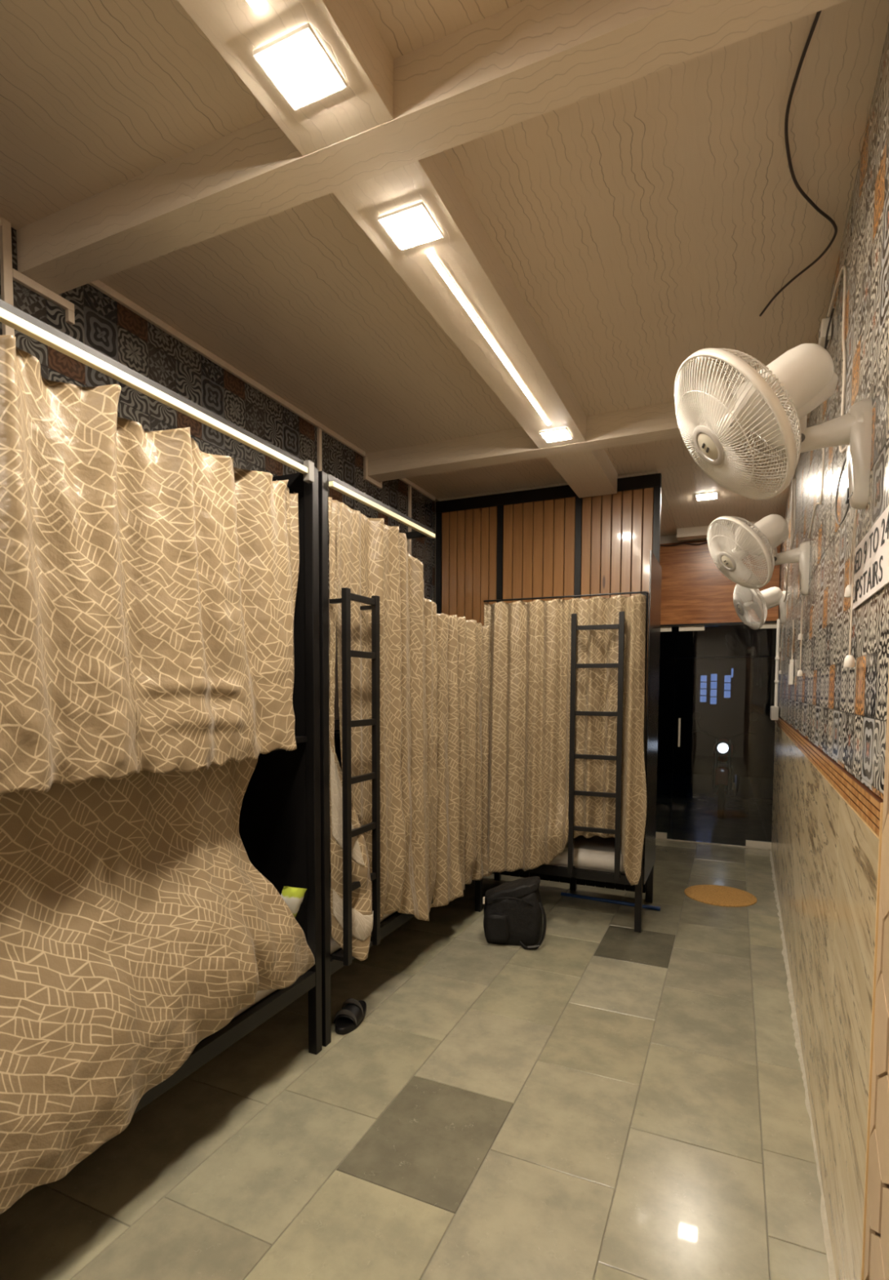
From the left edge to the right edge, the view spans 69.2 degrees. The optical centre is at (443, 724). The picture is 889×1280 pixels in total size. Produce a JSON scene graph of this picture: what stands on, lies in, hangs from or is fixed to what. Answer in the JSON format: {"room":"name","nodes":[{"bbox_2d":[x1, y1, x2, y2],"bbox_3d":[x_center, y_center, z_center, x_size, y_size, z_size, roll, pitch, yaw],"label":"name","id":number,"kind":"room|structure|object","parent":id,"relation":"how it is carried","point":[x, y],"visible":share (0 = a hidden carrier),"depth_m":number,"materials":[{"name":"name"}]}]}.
{"room":"dormitory","nodes":[
{"label":"dormitory","id":0,"kind":"room"},
{"bbox_2d":[0,226,438,873],"bbox_3d":[-1.174,-0.198,3.091,0.121,3.190,9.680,2,3,24],"label":"wall","id":1,"kind":"structure","parent":0,"point":[102,323],"depth_m":2.96,"materials":[{"name":"tile"}]},
{"bbox_2d":[0,217,75,336],"bbox_3d":[-1.427,-1.389,2.283,0.019,0.615,0.255,2,3,24],"label":"trim","id":2,"kind":"structure","parent":1,"relation":"attached to","point":[8,274],"depth_m":2.18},
{"bbox_2d":[0,216,435,501],"bbox_3d":[-1.563,-1.666,1.964,0.019,0.029,7.250,2,3,24],"label":"trim","id":3,"kind":"structure","parent":1,"relation":"attached to","point":[99,285],"depth_m":3.06,"materials":[{"name":"beige wood"}]},
{"bbox_2d":[316,427,322,471],"bbox_3d":[-0.734,-1.206,3.837,0.017,1.084,0.026,2,3,24],"label":"trim","id":4,"kind":"structure","parent":1,"relation":"attached to","point":[318,429],"depth_m":3.80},
{"bbox_2d":[363,457,382,488],"bbox_3d":[-0.477,-1.705,4.373,0.019,0.145,0.219,2,3,24],"label":"trim","id":5,"kind":"structure","parent":1,"relation":"attached to","point":[379,484],"depth_m":4.29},
{"bbox_2d":[408,484,411,555],"bbox_3d":[-0.256,-0.962,4.913,0.017,1.684,0.026,2,3,24],"label":"trim","id":6,"kind":"structure","parent":1,"relation":"attached to","point":[409,486],"depth_m":4.87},
{"bbox_2d":[0,839,829,1279],"bbox_3d":[0.172,1.455,2.526,3.085,0.080,9.400,2,3,24],"label":"floor","id":7,"kind":"structure","parent":0,"point":[604,1100],"depth_m":2.29,"materials":[{"name":"tile"}]},
{"bbox_2d":[0,299,322,1114],"bbox_3d":[-1.212,0.215,1.953,0.708,2.448,1.937,2,3,24],"label":"bunk bed","id":8,"kind":"object","parent":7,"relation":"on","point":[280,817],"visible":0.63,"depth_m":2.66,"materials":[{"name":"black metal"}]},
{"bbox_2d":[0,334,137,795],"bbox_3d":[-1.113,-0.363,1.352,0.177,1.081,1.083,2,3,24],"label":"curtain","id":9,"kind":"object","parent":8,"relation":"hanging from","point":[68,715],"visible":1,"depth_m":1.66,"materials":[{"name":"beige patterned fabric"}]},
{"bbox_2d":[0,757,315,1214],"bbox_3d":[-0.955,0.607,1.761,0.244,1.055,1.924,2,3,24],"label":"curtain","id":10,"kind":"object","parent":8,"relation":"hanging from","point":[137,920],"visible":0.84,"depth_m":1.84,"materials":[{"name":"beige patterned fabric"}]},
{"bbox_2d":[115,417,296,774],"bbox_3d":[-0.742,-0.404,2.184,0.207,1.079,0.772,2,3,24],"label":"curtain","id":11,"kind":"object","parent":8,"relation":"hanging from","point":[205,553],"visible":1,"depth_m":2.09,"materials":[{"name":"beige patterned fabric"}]},
{"bbox_2d":[232,989,276,1018],"bbox_3d":[-1.224,1.039,2.003,0.604,0.089,1.840,2,3,24],"label":"mattress","id":12,"kind":"object","parent":8,"relation":"on","point":[261,994],"visible":0.02,"depth_m":2.44,"materials":[{"name":"white fabric"}]},
{"bbox_2d":[285,486,299,695],"bbox_3d":[-0.610,-0.416,2.569,0.047,1.045,0.133,1,3,15],"label":"curtain","id":13,"kind":"object","parent":8,"relation":"hanging from","point":[291,500],"visible":0.34,"depth_m":2.57,"materials":[{"name":"beige fabric"}]},
{"bbox_2d":[280,886,306,917],"bbox_3d":[-0.628,0.734,2.619,0.150,0.177,0.057,-3,4,-45],"label":"snack packet","id":14,"kind":"object","parent":8,"relation":"in","point":[293,897],"visible":0.53,"depth_m":2.61,"materials":[{"name":"plastic"}]},
{"bbox_2d":[333,998,366,1035],"bbox_3d":[-0.428,1.335,3.011,0.113,0.102,0.264,1,3,16],"label":"sandal","id":15,"kind":"object","parent":7,"relation":"on","point":[352,1014],"visible":1,"depth_m":2.96,"materials":[{"name":"black rubber"}]},
{"bbox_2d":[318,471,482,1046],"bbox_3d":[-0.412,0.121,3.726,0.704,2.448,1.908,2,3,24],"label":"bunk bed","id":16,"kind":"object","parent":7,"relation":"on","point":[329,966],"visible":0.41,"depth_m":2.76,"materials":[{"name":"black metal"}]},
{"bbox_2d":[328,497,373,960],"bbox_3d":[-0.405,0.041,2.820,0.194,2.003,0.091,0,3,-10],"label":"curtain","id":17,"kind":"object","parent":16,"relation":"hanging from","point":[362,910],"visible":0.91,"depth_m":2.81,"materials":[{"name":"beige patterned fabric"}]},
{"bbox_2d":[328,587,380,965],"bbox_3d":[-0.389,0.227,2.863,0.090,1.608,0.276,2,3,24],"label":"ladder","id":18,"kind":"object","parent":16,"relation":"attached to","point":[347,596],"visible":0.99,"depth_m":2.78,"materials":[{"name":"black metal"}]},
{"bbox_2d":[329,873,397,954],"bbox_3d":[-0.423,0.945,3.774,0.604,0.090,1.810,2,3,24],"label":"mattress","id":19,"kind":"object","parent":16,"relation":"on","point":[335,946],"visible":0.02,"depth_m":2.92,"materials":[{"name":"white fabric"}]},
{"bbox_2d":[336,500,492,920],"bbox_3d":[-0.060,0.038,3.606,0.136,2.096,1.781,2,3,24],"label":"curtain","id":20,"kind":"object","parent":16,"relation":"hanging from","point":[434,673],"visible":0.95,"depth_m":3.42,"materials":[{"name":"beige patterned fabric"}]},
{"bbox_2d":[482,875,546,950],"bbox_3d":[0.440,1.146,3.966,0.390,0.396,0.282,1,3,10],"label":"backpack","id":21,"kind":"object","parent":7,"relation":"on","point":[513,911],"visible":1,"depth_m":3.88,"materials":[{"name":"black fabric"}]},
{"bbox_2d":[435,472,661,900],"bbox_3d":[0.746,-0.266,5.033,1.758,3.083,0.052,2,3,24],"label":"wall","id":22,"kind":"structure","parent":7,"relation":"on","point":[553,541],"depth_m":4.95,"materials":[{"name":"brown wood"}]},
{"bbox_2d":[546,448,617,497],"bbox_3d":[0.946,-1.731,4.311,0.276,0.146,0.928,2,3,24],"label":"beam","id":23,"kind":"structure","parent":22,"relation":"attached to","point":[588,473],"depth_m":4.27,"materials":[{"name":"beige wood"}]},
{"bbox_2d":[483,550,661,932],"bbox_3d":[0.602,0.087,4.679,1.750,2.420,0.732,2,3,24],"label":"bunk bed","id":24,"kind":"object","parent":7,"relation":"on","point":[651,655],"visible":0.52,"depth_m":4.25,"materials":[{"name":"black metal"}]},
{"bbox_2d":[484,593,646,885],"bbox_3d":[0.760,0.106,4.186,1.095,1.843,0.125,2,3,24],"label":"curtain","id":25,"kind":"object","parent":24,"relation":"hanging from","point":[529,669],"visible":0.93,"depth_m":4.20,"materials":[{"name":"patterned beige fabric"}]},
{"bbox_2d":[543,835,644,874],"bbox_3d":[0.607,0.874,4.750,1.650,0.133,0.588,2,3,24],"label":"mattress","id":26,"kind":"object","parent":24,"relation":"on","point":[597,853],"visible":0.18,"depth_m":4.30,"materials":[{"name":"white fabric"}]},
{"bbox_2d":[567,611,625,879],"bbox_3d":[0.974,0.135,4.094,0.327,1.668,0.090,2,3,24],"label":"ladder","id":27,"kind":"object","parent":24,"relation":"attached to","point":[620,625],"visible":1,"depth_m":4.05,"materials":[{"name":"black metal"}]},
{"bbox_2d":[560,892,660,911],"bbox_3d":[1.208,1.287,4.691,0.715,0.028,0.028,2,4,27],"label":"stick","id":28,"kind":"object","parent":7,"relation":"on","point":[645,906],"visible":1,"depth_m":4.69,"materials":[{"name":"plastic"}]},
{"bbox_2d":[684,884,756,906],"bbox_3d":[2.089,1.289,4.864,0.504,0.010,0.504,2,3,24],"label":"doormat","id":29,"kind":"object","parent":7,"relation":"on","point":[714,895],"visible":1,"depth_m":4.83,"materials":[{"name":"orange fabric"}]},
{"bbox_2d":[0,0,888,536],"bbox_3d":[0.158,-1.758,2.352,3.235,0.124,9.580,2,3,24],"label":"ceiling","id":30,"kind":"structure","parent":0,"point":[644,224],"depth_m":2.15,"materials":[{"name":"beige wood"}]},
{"bbox_2d":[177,0,393,155],"bbox_3d":[-0.695,-1.539,0.680,0.276,0.146,2.163,2,3,24],"label":"ceiling beam","id":31,"kind":"structure","parent":30,"relation":"attached to","point":[346,29],"depth_m":1.48,"materials":[{"name":"beige wood"}]},
{"bbox_2d":[245,0,261,8],"bbox_3d":[-0.689,-1.460,0.674,0.026,0.008,1.460,2,3,24],"label":"strip light","id":32,"kind":"object","parent":31,"relation":"attached to","point":[252,3],"visible":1,"depth_m":1.33,"materials":[{"name":"white plastic"}]},
{"bbox_2d":[253,22,346,110],"bbox_3d":[-0.326,-1.499,1.476,0.150,0.014,0.150,2,3,24],"label":"ceiling light","id":33,"kind":"object","parent":31,"relation":"attached to","point":[296,62],"visible":1,"depth_m":1.46,"materials":[{"name":"white plastic"}]},
{"bbox_2d":[333,151,586,448],"bbox_3d":[0.251,-1.649,2.772,0.276,0.146,2.160,2,3,24],"label":"ceiling beam","id":34,"kind":"structure","parent":30,"relation":"attached to","point":[466,250],"depth_m":2.32,"materials":[{"name":"beige wood"}]},
{"bbox_2d":[377,200,443,250],"bbox_3d":[-0.098,-1.526,1.980,0.150,0.014,0.150,2,3,24],"label":"ceiling light","id":35,"kind":"object","parent":34,"relation":"attached to","point":[413,225],"visible":1,"depth_m":1.97,"materials":[{"name":"white plastic"}]},
{"bbox_2d":[426,253,551,425],"bbox_3d":[0.263,-1.571,2.778,0.026,0.008,1.475,2,3,24],"label":"strip light","id":36,"kind":"object","parent":34,"relation":"attached to","point":[433,257],"visible":1,"depth_m":2.54,"materials":[{"name":"white plastic"}]},
{"bbox_2d":[539,426,573,442],"bbox_3d":[0.630,-1.611,3.591,0.150,0.014,0.150,2,3,24],"label":"ceiling light","id":37,"kind":"object","parent":34,"relation":"attached to","point":[560,433],"visible":1,"depth_m":3.56,"materials":[{"name":"white plastic"}]},
{"bbox_2d":[695,492,717,500],"bbox_3d":[2.128,-1.842,5.203,0.161,0.014,0.161,2,3,24],"label":"recessed light","id":38,"kind":"object","parent":30,"relation":"in","point":[713,495],"visible":1,"depth_m":5.18,"materials":[{"name":"white plastic"}]},
{"bbox_2d":[759,10,837,316],"bbox_3d":[1.144,-1.656,2.036,0.220,0.043,1.256,2,3,24],"label":"wire","id":39,"kind":"object","parent":30,"relation":"attached to","point":[806,197],"visible":0.98,"depth_m":1.89,"materials":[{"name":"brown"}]},
{"bbox_2d":[771,22,888,1279],"bbox_3d":[1.330,-0.133,2.071,0.140,3.190,9.880,2,3,25],"label":"wall","id":40,"kind":"structure","parent":0,"point":[830,822],"depth_m":1.83,"materials":[{"name":"tile"}]},
{"bbox_2d":[16,0,848,294],"bbox_3d":[-0.261,-1.595,1.745,2.579,0.148,0.135,2,3,24],"label":"ceiling beam","id":41,"kind":"structure","parent":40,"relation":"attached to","point":[526,60],"depth_m":1.62,"materials":[{"name":"beige wood"}]},
{"bbox_2d":[365,391,810,481],"bbox_3d":[0.703,-1.705,3.832,2.616,0.148,0.144,2,3,24],"label":"beam","id":42,"kind":"structure","parent":40,"relation":"attached to","point":[657,422],"depth_m":3.91,"materials":[{"name":"beige wood"}]},
{"bbox_2d":[655,838,771,849],"bbox_3d":[2.460,1.198,6.631,1.700,0.010,0.040,2,3,24],"label":"trim","id":43,"kind":"structure","parent":40,"relation":"attached to","point":[655,838],"depth_m":6.51,"materials":[{"name":"metal"}]},
{"bbox_2d":[655,791,772,845],"bbox_3d":[3.252,1.176,8.145,1.900,0.088,3.370,2,3,24],"label":"step","id":44,"kind":"structure","parent":40,"relation":"attached to","point":[691,816],"depth_m":7.82,"materials":[{"name":"stone"}]},
{"bbox_2d":[691,711,757,819],"bbox_3d":[3.636,0.473,8.368,0.750,1.295,1.880,2,3,24],"label":"motorcycle","id":45,"kind":"object","parent":44,"relation":"on","point":[723,780],"visible":1,"depth_m":7.85,"materials":[{"name":"black metal"}]},
{"bbox_2d":[691,711,701,732],"bbox_3d":[3.184,-0.034,8.100,0.121,0.257,0.063,2,3,24],"label":"mirror","id":46,"kind":"object","parent":45,"relation":"on","point":[695,715],"depth_m":8.08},
{"bbox_2d":[746,712,757,733],"bbox_3d":[3.758,-0.018,7.841,0.121,0.257,0.063,2,3,24],"label":"mirror","id":47,"kind":"object","parent":45,"relation":"on","point":[752,717],"depth_m":7.81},
{"bbox_2d":[676,520,758,540],"bbox_3d":[2.730,-1.852,6.128,0.947,0.090,0.140,2,3,24],"label":"trim","id":48,"kind":"structure","parent":40,"relation":"attached to","point":[696,532],"depth_m":6.21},
{"bbox_2d":[706,514,809,676],"bbox_3d":[1.537,-0.636,3.159,0.482,0.796,0.401,2,3,24],"label":"wall fan","id":49,"kind":"object","parent":40,"relation":"attached to","point":[762,539],"visible":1,"depth_m":3.14,"materials":[{"name":"white plastic"}]},
{"bbox_2d":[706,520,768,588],"bbox_3d":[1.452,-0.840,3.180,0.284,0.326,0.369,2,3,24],"label":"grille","id":50,"kind":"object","parent":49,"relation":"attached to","point":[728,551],"depth_m":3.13,"materials":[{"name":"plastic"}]},
{"bbox_2d":[711,515,774,583],"bbox_3d":[1.470,-0.851,3.179,0.292,0.328,0.370,2,3,24],"label":"grille","id":51,"kind":"object","parent":49,"relation":"attached to","point":[757,540],"depth_m":3.12,"materials":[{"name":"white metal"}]},
{"bbox_2d":[733,582,785,674],"bbox_3d":[2.526,-0.775,5.168,0.382,0.740,0.390,2,3,24],"label":"wall fan","id":52,"kind":"object","parent":40,"relation":"attached to","point":[766,599],"visible":0.94,"depth_m":5.12,"materials":[{"name":"white plastic"}]},
{"bbox_2d":[733,584,760,629],"bbox_3d":[2.443,-0.953,5.189,0.174,0.372,0.402,0,3,3],"label":"grille","id":53,"kind":"object","parent":52,"relation":"attached to","point":[748,602],"depth_m":5.15,"materials":[{"name":"plastic"}]},
{"bbox_2d":[742,583,767,625],"bbox_3d":[2.485,-0.959,5.187,0.188,0.372,0.403,0,3,2],"label":"grille","id":54,"kind":"object","parent":52,"relation":"attached to","point":[757,602],"depth_m":5.11,"materials":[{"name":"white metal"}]},
{"bbox_2d":[674,343,871,666],"bbox_3d":[0.804,-0.542,1.598,0.463,0.792,0.403,2,3,24],"label":"wall fan","id":55,"kind":"object","parent":40,"relation":"attached to","point":[774,402],"visible":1,"depth_m":1.57,"materials":[{"name":"white plastic"}]},
{"bbox_2d":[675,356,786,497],"bbox_3d":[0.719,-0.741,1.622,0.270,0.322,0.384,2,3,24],"label":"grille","id":56,"kind":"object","parent":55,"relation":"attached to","point":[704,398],"depth_m":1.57,"materials":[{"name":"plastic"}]},
{"bbox_2d":[684,348,801,493],"bbox_3d":[0.739,-0.752,1.618,0.279,0.324,0.385,2,3,24],"label":"grille","id":57,"kind":"object","parent":55,"relation":"attached to","point":[767,404],"depth_m":1.55,"materials":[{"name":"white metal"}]},
{"bbox_2d":[769,618,780,719],"bbox_3d":[2.908,-0.480,5.637,0.055,0.875,0.320,2,3,25],"label":"conduit","id":58,"kind":"object","parent":40,"relation":"attached to","point":[774,710],"visible":0.98,"depth_m":5.61,"materials":[{"name":"white plastic"}]},
{"bbox_2d":[783,478,795,602],"bbox_3d":[2.432,-1.259,4.542,0.028,0.666,1.011,2,3,25],"label":"lead","id":59,"kind":"object","parent":40,"relation":"attached to","point":[786,576],"visible":0.95,"depth_m":4.16,"materials":[{"name":"beige"}]},
{"bbox_2d":[787,619,794,684],"bbox_3d":[2.148,-0.445,3.972,0.024,0.402,0.110,2,3,25],"label":"switch box","id":60,"kind":"object","parent":40,"relation":"attached to","point":[790,678],"visible":1,"depth_m":3.94,"materials":[{"name":"white plastic"}]},
{"bbox_2d":[789,472,795,550],"bbox_3d":[2.359,-1.480,4.349,0.017,0.600,0.017,2,3,24],"label":"conduit","id":61,"kind":"object","parent":40,"relation":"attached to","point":[793,477],"visible":0.68,"depth_m":4.34,"materials":[{"name":"beige plastic"}]},
{"bbox_2d":[769,849,836,1279],"bbox_3d":[1.885,1.360,3.522,0.036,0.012,6.031,2,3,25],"label":"trim","id":62,"kind":"structure","parent":40,"relation":"attached to","point":[827,1242],"depth_m":2.62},
{"bbox_2d":[808,448,824,538],"bbox_3d":[1.647,-1.044,2.846,0.007,0.314,0.604,2,3,25],"label":"lead","id":63,"kind":"object","parent":40,"relation":"attached to","point":[823,455],"visible":0.84,"depth_m":2.59,"materials":[{"name":"beige"}]},
{"bbox_2d":[817,317,831,347],"bbox_3d":[1.477,-1.513,2.494,0.037,0.070,0.100,2,3,24],"label":"box","id":64,"kind":"object","parent":40,"relation":"attached to","point":[824,322],"visible":0.78,"depth_m":2.45,"materials":[{"name":"white plastic"}]},
{"bbox_2d":[824,308,834,349],"bbox_3d":[1.439,-1.437,2.416,0.028,0.148,0.247,2,3,24],"label":"cable","id":65,"kind":"object","parent":64,"relation":"hanging from","point":[833,309],"visible":0.57,"depth_m":2.32,"materials":[{"name":"brown plastic"}]},
{"bbox_2d":[826,266,846,453],"bbox_3d":[1.270,-1.159,2.045,0.017,0.729,0.841,2,3,24],"label":"cable","id":66,"kind":"object","parent":40,"relation":"attached to","point":[843,268],"visible":0.76,"depth_m":2.08,"materials":[{"name":"beige plastic"}]},
{"bbox_2d":[835,454,849,524],"bbox_3d":[1.154,-0.676,1.851,0.026,0.188,0.304,2,3,24],"label":"cable","id":67,"kind":"object","parent":40,"relation":"attached to","point":[846,493],"visible":0.65,"depth_m":1.87,"materials":[{"name":"plastic"}]},
{"bbox_2d":[852,505,888,610],"bbox_3d":[1.001,-0.377,1.513,0.005,0.160,0.530,2,3,25],"label":"wall sign","id":68,"kind":"object","parent":40,"relation":"attached to","point":[871,571],"visible":0.95,"depth_m":1.46,"materials":[{"name":"white plastic"}]},
{"bbox_3d":[1.172,-0.413,7.183,1.185,3.190,0.120,2,3,24],"label":"wall","id":69,"kind":"structure","parent":0,"visible":0},
{"bbox_2d":[655,626,675,839],"bbox_3d":[2.023,0.085,6.766,0.735,2.192,0.036,2,3,24],"label":"window","id":70,"kind":"structure","parent":69,"relation":"in","point":[665,628],"depth_m":6.65,"materials":[{"name":"clear glass"}]},
{"bbox_2d":[659,540,780,626],"bbox_3d":[2.442,-1.409,6.473,1.662,0.834,0.089,2,3,24],"label":"wood wall panel","id":71,"kind":"object","parent":69,"relation":"attached to","point":[695,591],"visible":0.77,"depth_m":6.42,"materials":[{"name":"brown wood"}]},
{"bbox_2d":[660,534,781,626],"bbox_3d":[2.588,-1.482,6.503,1.900,0.970,0.090,2,3,24],"label":"trim","id":72,"kind":"structure","parent":69,"relation":"attached to","point":[672,538],"depth_m":6.54,"materials":[{"name":"paint"}]},
{"label":"outside","id":73,"kind":"structure","parent":0,"visible":0},
{"bbox_2d":[656,772,773,798],"bbox_3d":[7.478,0.926,16.654,18.000,0.190,15.620,2,3,24],"label":"ground","id":74,"kind":"structure","parent":73,"point":[751,787],"depth_m":11.63,"materials":[{"name":"black tile"}]},
{"bbox_2d":[657,622,776,848],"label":"glass door","id":75,"kind":"structure","parent":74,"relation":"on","point":[725,674],"depth_m":12.85,"materials":[{"name":"glass"}]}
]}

